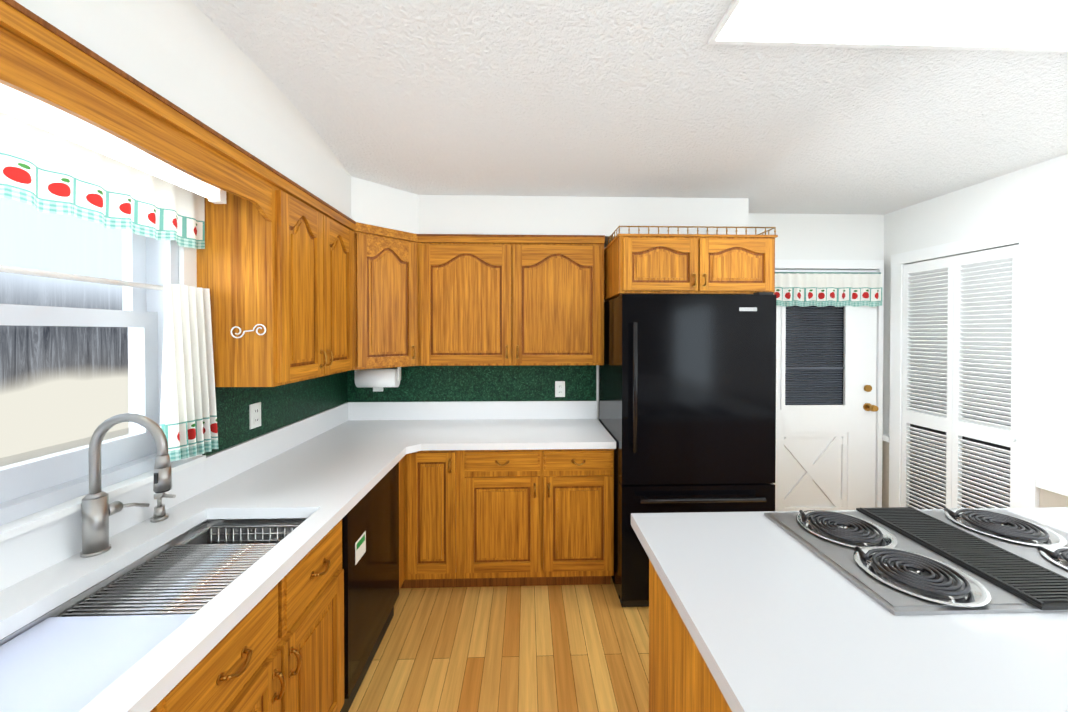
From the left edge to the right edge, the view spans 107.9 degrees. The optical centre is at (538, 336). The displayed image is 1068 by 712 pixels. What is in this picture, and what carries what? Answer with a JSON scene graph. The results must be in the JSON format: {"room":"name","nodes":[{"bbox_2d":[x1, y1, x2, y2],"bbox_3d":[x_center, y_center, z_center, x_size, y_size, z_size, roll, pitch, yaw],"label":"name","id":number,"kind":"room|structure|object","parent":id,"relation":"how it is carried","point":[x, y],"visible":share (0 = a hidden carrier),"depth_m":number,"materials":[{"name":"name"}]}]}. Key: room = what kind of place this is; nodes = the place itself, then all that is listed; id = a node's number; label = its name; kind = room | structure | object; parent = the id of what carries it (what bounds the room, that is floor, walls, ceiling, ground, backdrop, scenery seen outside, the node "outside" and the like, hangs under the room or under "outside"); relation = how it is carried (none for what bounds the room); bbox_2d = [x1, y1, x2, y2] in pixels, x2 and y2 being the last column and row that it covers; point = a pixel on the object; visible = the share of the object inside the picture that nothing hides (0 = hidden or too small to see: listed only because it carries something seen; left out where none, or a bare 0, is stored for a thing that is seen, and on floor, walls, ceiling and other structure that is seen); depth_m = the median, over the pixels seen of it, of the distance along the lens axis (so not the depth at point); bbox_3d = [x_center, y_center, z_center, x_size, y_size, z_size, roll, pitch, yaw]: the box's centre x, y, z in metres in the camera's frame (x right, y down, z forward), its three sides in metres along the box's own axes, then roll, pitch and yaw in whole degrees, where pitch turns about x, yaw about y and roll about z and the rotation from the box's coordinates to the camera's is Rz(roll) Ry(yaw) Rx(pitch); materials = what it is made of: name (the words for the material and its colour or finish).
{"room":"kitchen","nodes":[
{"label":"kitchen","id":0,"kind":"room"},
{"bbox_2d":[14,0,748,246],"bbox_3d":[0.082,-0.765,-0.074,2.790,0.258,5.878,0,1,-2],"label":"soffit","id":1,"kind":"structure","parent":0,"point":[190,57],"depth_m":1.58,"materials":[{"name":"white paint"}]},
{"bbox_2d":[348,577,648,711],"bbox_3d":[0.696,1.595,-0.033,4.620,0.100,6.480,0,1,-2],"label":"floor","id":2,"kind":"structure","parent":0,"point":[567,648],"depth_m":1.87,"materials":[{"name":"brown wood"}]},
{"bbox_2d":[280,461,403,620],"bbox_3d":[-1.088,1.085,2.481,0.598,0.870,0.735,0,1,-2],"label":"base cabinet","id":3,"kind":"object","parent":2,"relation":"on","point":[314,590],"depth_m":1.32,"materials":[{"name":"brown wood"}]},
{"bbox_2d":[340,462,398,711],"bbox_3d":[-1.045,1.093,1.806,0.590,0.863,0.602,0,1,-2],"label":"dishwasher","id":4,"kind":"object","parent":2,"relation":"on","point":[370,542],"visible":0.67,"depth_m":1.72,"materials":[{"name":"black metal"}]},
{"bbox_2d":[404,449,463,587],"bbox_3d":[-0.628,1.085,2.557,0.326,0.870,0.610,0,1,-2],"label":"base cabinet","id":5,"kind":"object","parent":2,"relation":"on","point":[433,482],"depth_m":2.26,"materials":[{"name":"brown wood"}]},
{"bbox_2d":[0,421,431,711],"bbox_3d":[-1.013,0.647,0.706,0.643,0.039,4.278,0,1,-2],"label":"countertop","id":6,"kind":"structure","parent":5,"relation":"on","point":[319,480],"depth_m":1.22,"materials":[{"name":"white laminate"}]},
{"bbox_2d":[80,413,175,557],"bbox_3d":[-1.194,0.421,1.219,0.240,0.402,0.247,0,1,-2],"label":"faucet","id":7,"kind":"object","parent":6,"relation":"on","point":[98,509],"visible":1,"depth_m":1.11,"materials":[{"name":"silver metal"}]},
{"bbox_2d":[0,518,306,711],"bbox_3d":[-0.983,0.774,0.990,0.429,0.217,0.864,0,1,-2],"label":"sink","id":8,"kind":"object","parent":6,"relation":"in","point":[80,651],"visible":0.48,"depth_m":0.94,"materials":[{"name":"silver metal"}]},
{"bbox_2d":[464,449,555,586],"bbox_3d":[-0.195,1.085,2.570,0.542,0.870,0.610,0,1,-2],"label":"base cabinet","id":9,"kind":"object","parent":2,"relation":"on","point":[504,493],"depth_m":2.27,"materials":[{"name":"brown wood"}]},
{"bbox_2d":[412,417,615,452],"bbox_3d":[-0.152,0.629,2.555,1.189,0.039,0.633,0,1,-2],"label":"countertop","id":10,"kind":"structure","parent":9,"relation":"on","point":[513,432],"depth_m":2.40,"materials":[{"name":"white laminate"}]},
{"bbox_2d":[556,449,613,584],"bbox_3d":[0.191,1.084,2.581,0.495,0.870,0.610,0,1,-2],"label":"base cabinet","id":11,"kind":"object","parent":2,"relation":"on","point":[584,477],"depth_m":2.28,"materials":[{"name":"brown wood"}]},
{"bbox_2d":[599,292,775,606],"bbox_3d":[0.881,0.632,2.483,0.864,1.768,0.783,0,1,-2],"label":"refrigerator","id":12,"kind":"object","parent":2,"relation":"on","point":[687,401],"visible":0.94,"depth_m":2.15,"materials":[{"name":"black metal"}]},
{"bbox_2d":[649,559,730,711],"bbox_3d":[1.178,1.109,0.066,1.530,0.870,2.558,0,1,-2],"label":"kitchen island","id":13,"kind":"object","parent":2,"relation":"on","point":[679,681],"depth_m":1.11,"materials":[{"name":"brown wood"}]},
{"bbox_2d":[631,507,1067,711],"bbox_3d":[1.178,0.654,0.061,1.630,0.039,2.658,0,1,-2],"label":"island countertop","id":14,"kind":"structure","parent":13,"relation":"on","point":[776,627],"depth_m":0.81,"materials":[{"name":"white laminate"}]},
{"bbox_2d":[764,507,1067,614],"bbox_3d":[1.224,0.610,1.126,0.865,0.026,0.495,0,1,-2],"label":"cooktop","id":15,"kind":"object","parent":14,"relation":"in","point":[902,561],"visible":1,"depth_m":1.07,"materials":[{"name":"silver metal"}]},
{"bbox_2d":[191,0,1067,214],"bbox_3d":[0.696,-0.945,-0.058,4.620,0.100,6.480,0,1,-2],"label":"ceiling","id":16,"kind":"structure","parent":0,"point":[619,98],"depth_m":1.52,"materials":[{"name":"white paint"}]},
{"bbox_2d":[708,0,1067,51],"bbox_3d":[1.143,-0.898,0.896,1.230,0.012,0.620,0,1,-2],"label":"ceiling light panel","id":17,"kind":"object","parent":16,"relation":"attached to","point":[1020,25],"visible":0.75,"depth_m":1.11,"materials":[{"name":"white paint"}]},
{"bbox_2d":[596,213,883,419],"bbox_3d":[0.607,0.296,2.968,4.620,2.440,0.150,0,1,-2],"label":"wall","id":18,"kind":"structure","parent":0,"point":[830,237],"depth_m":2.93,"materials":[{"name":"white paint"}]},
{"bbox_2d":[0,402,347,588],"bbox_3d":[-1.325,0.563,0.696,0.020,0.130,4.278,0,1,-2],"label":"backsplash","id":19,"kind":"structure","parent":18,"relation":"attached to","point":[22,555],"depth_m":1.34,"materials":[{"name":"white laminate"}]},
{"bbox_2d":[202,371,349,455],"bbox_3d":[-1.378,0.338,2.184,0.005,0.289,1.260,0,1,-2],"label":"backsplash","id":20,"kind":"structure","parent":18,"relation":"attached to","point":[285,405],"depth_m":2.01,"materials":[{"name":"laminate"}]},
{"bbox_2d":[249,402,260,428],"bbox_3d":[-1.360,0.380,1.868,0.010,0.116,0.072,0,1,-2],"label":"electrical outlet plate","id":21,"kind":"object","parent":20,"relation":"attached to","point":[254,415],"depth_m":1.86,"materials":[{"name":"white plastic"}]},
{"bbox_2d":[348,401,595,420],"bbox_3d":[-0.472,0.542,2.852,1.812,0.130,0.020,0,1,-2],"label":"backsplash","id":22,"kind":"structure","parent":18,"relation":"attached to","point":[442,410],"depth_m":2.84,"materials":[{"name":"white laminate"}]},
{"bbox_2d":[350,365,595,401],"bbox_3d":[-0.485,0.332,2.858,1.830,0.289,0.006,0,1,-2],"label":"backsplash","id":23,"kind":"structure","parent":18,"relation":"attached to","point":[510,382],"depth_m":2.86,"materials":[{"name":"laminate"}]},
{"bbox_2d":[373,387,382,391],"bbox_3d":[-1.169,0.341,2.829,0.072,0.116,0.010,0,1,-2],"label":"electrical outlet plate","id":24,"kind":"object","parent":23,"relation":"attached to","point":[375,389],"depth_m":2.83,"materials":[{"name":"white plastic"}]},
{"bbox_2d":[555,381,564,396],"bbox_3d":[0.160,0.389,2.869,0.072,0.116,0.010,0,1,-2],"label":"electrical outlet plate","id":25,"kind":"object","parent":23,"relation":"attached to","point":[559,385],"depth_m":2.87,"materials":[{"name":"white plastic"}]},
{"bbox_2d":[416,234,604,365],"bbox_3d":[-0.205,-0.236,2.667,1.269,0.850,0.389,0,1,-2],"label":"upper cabinet","id":26,"kind":"object","parent":18,"relation":"attached to","point":[482,299],"depth_m":2.53,"materials":[{"name":"brown wood"}]},
{"bbox_2d":[604,226,777,301],"bbox_3d":[0.912,-0.447,2.546,0.930,0.389,0.694,0,1,-2],"label":"upper cabinet","id":27,"kind":"object","parent":18,"relation":"attached to","point":[687,263],"visible":1,"depth_m":2.24,"materials":[{"name":"brown wood"}]},
{"bbox_2d":[773,259,883,510],"bbox_3d":[2.044,0.474,2.878,1.058,2.085,0.115,0,1,-2],"label":"back door","id":28,"kind":"structure","parent":18,"relation":"in","point":[829,399],"depth_m":2.91,"materials":[{"name":"white paint"}]},
{"bbox_2d":[774,272,881,306],"bbox_3d":[2.068,-0.347,2.866,0.945,0.254,0.040,0,1,-2],"label":"curtain valance","id":29,"kind":"object","parent":28,"relation":"attached to","point":[835,289],"visible":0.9,"depth_m":2.86,"materials":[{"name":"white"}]},
{"bbox_2d":[883,154,1067,485],"bbox_3d":[2.780,0.325,0.017,0.150,2.440,5.880,0,1,-2],"label":"wall","id":30,"kind":"structure","parent":0,"point":[1031,195],"depth_m":2.11,"materials":[{"name":"white paint"}]},
{"bbox_2d":[889,224,1047,508],"bbox_3d":[2.604,0.466,2.436,0.058,2.110,0.817,0,1,-2],"label":"closet doors","id":31,"kind":"structure","parent":30,"relation":"in","point":[967,376],"depth_m":2.35,"materials":[{"name":"white paint"}]},
{"bbox_2d":[882,434,1067,495],"bbox_3d":[2.680,0.784,0.018,0.050,0.040,5.878,0,1,-2],"label":"trim","id":32,"kind":"structure","parent":30,"relation":"attached to","point":[1054,487],"depth_m":1.97,"materials":[{"name":"white paint"}]},
{"bbox_2d":[882,441,1067,507],"bbox_3d":[2.682,1.175,0.022,0.045,0.740,5.878,0,1,-2],"label":"wainscot","id":33,"kind":"structure","parent":30,"relation":"attached to","point":[1048,499],"depth_m":2.88,"materials":[{"name":"beige paint"}]},
{"bbox_3d":[-1.393,0.326,-0.107,0.160,2.440,5.880,0,1,-2],"label":"wall","id":34,"kind":"structure","parent":0,"visible":0},
{"bbox_2d":[0,94,201,525],"bbox_3d":[-1.413,-0.067,0.889,0.176,1.125,1.310,0,1,-2],"label":"window","id":35,"kind":"structure","parent":34,"relation":"in","point":[31,486],"depth_m":1.34,"materials":[{"name":"grey"}]},
{"bbox_2d":[0,265,163,290],"bbox_3d":[-1.292,-0.356,0.866,0.032,0.406,1.313,0,1,-2],"label":"rods","id":36,"kind":"object","parent":35,"relation":"attached to","point":[26,271],"depth_m":1.08,"materials":[{"name":"white"}]},
{"bbox_2d":[0,111,204,248],"bbox_3d":[-1.282,-0.444,0.871,0.026,0.240,1.285,0,1,-2],"label":"curtain valance","id":37,"kind":"object","parent":36,"relation":"hanging from","point":[43,170],"visible":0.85,"depth_m":1.12,"materials":[{"name":"white fabric"}]},
{"bbox_2d":[160,283,218,461],"bbox_3d":[-1.283,0.126,1.420,0.090,0.621,0.180,0,1,-2],"label":"cafe curtain","id":38,"kind":"object","parent":36,"relation":"hanging from","point":[188,419],"visible":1,"depth_m":1.40,"materials":[{"name":"white fabric"}]},
{"bbox_2d":[0,455,205,541],"bbox_3d":[-1.339,0.485,0.874,0.095,0.020,1.315,0,1,-2],"label":"window sill","id":39,"kind":"structure","parent":34,"relation":"attached to","point":[31,522],"depth_m":1.09,"materials":[{"name":"white"}]},
{"bbox_2d":[184,164,359,386],"bbox_3d":[-1.180,-0.229,1.905,0.381,0.850,0.747,0,1,-2],"label":"upper cabinet","id":40,"kind":"object","parent":34,"relation":"attached to","point":[315,286],"depth_m":1.55,"materials":[{"name":"brown wood"}]},
{"bbox_2d":[0,83,225,203],"bbox_3d":[-1.135,-0.534,0.952,0.060,0.118,0.900,0,1,-2],"label":"light","id":41,"kind":"object","parent":40,"relation":"attached to","point":[211,193],"visible":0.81,"depth_m":0.98,"materials":[{"name":"white paint"}]},
{"bbox_2d":[230,324,265,337],"bbox_3d":[-1.142,-0.021,1.528,0.136,0.057,0.006,0,1,-2],"label":"hook","id":42,"kind":"object","parent":40,"relation":"attached to","point":[263,333],"visible":1,"depth_m":1.53,"materials":[{"name":"white metal"}]},
{"bbox_2d":[360,223,415,369],"bbox_3d":[-1.083,-0.235,2.493,0.610,0.850,0.685,0,1,-2],"label":"upper cabinet","id":43,"kind":"object","parent":34,"relation":"attached to","point":[387,256],"depth_m":2.36,"materials":[{"name":"brown wood"}]},
{"bbox_2d":[354,367,400,387],"bbox_3d":[-1.105,0.270,2.677,0.302,0.160,0.128,0,1,-2],"label":"paper towel holder","id":44,"kind":"object","parent":43,"relation":"attached to","point":[377,377],"visible":0.81,"depth_m":2.62,"materials":[{"name":"white plastic"}]},
{"label":"outside","id":45,"kind":"structure","parent":0,"visible":0},
{"bbox_2d":[0,428,128,466],"bbox_3d":[-4.828,1.881,1.366,6.340,0.001,19.000,0,1,-2],"label":"ground","id":46,"kind":"structure","parent":45,"point":[22,457],"depth_m":6.30,"materials":[{"name":"beige"}]},
{"bbox_2d":[0,198,128,457],"bbox_3d":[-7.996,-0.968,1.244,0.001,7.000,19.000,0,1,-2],"label":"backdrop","id":47,"kind":"structure","parent":45,"point":[61,384],"depth_m":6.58,"materials":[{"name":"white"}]}
]}

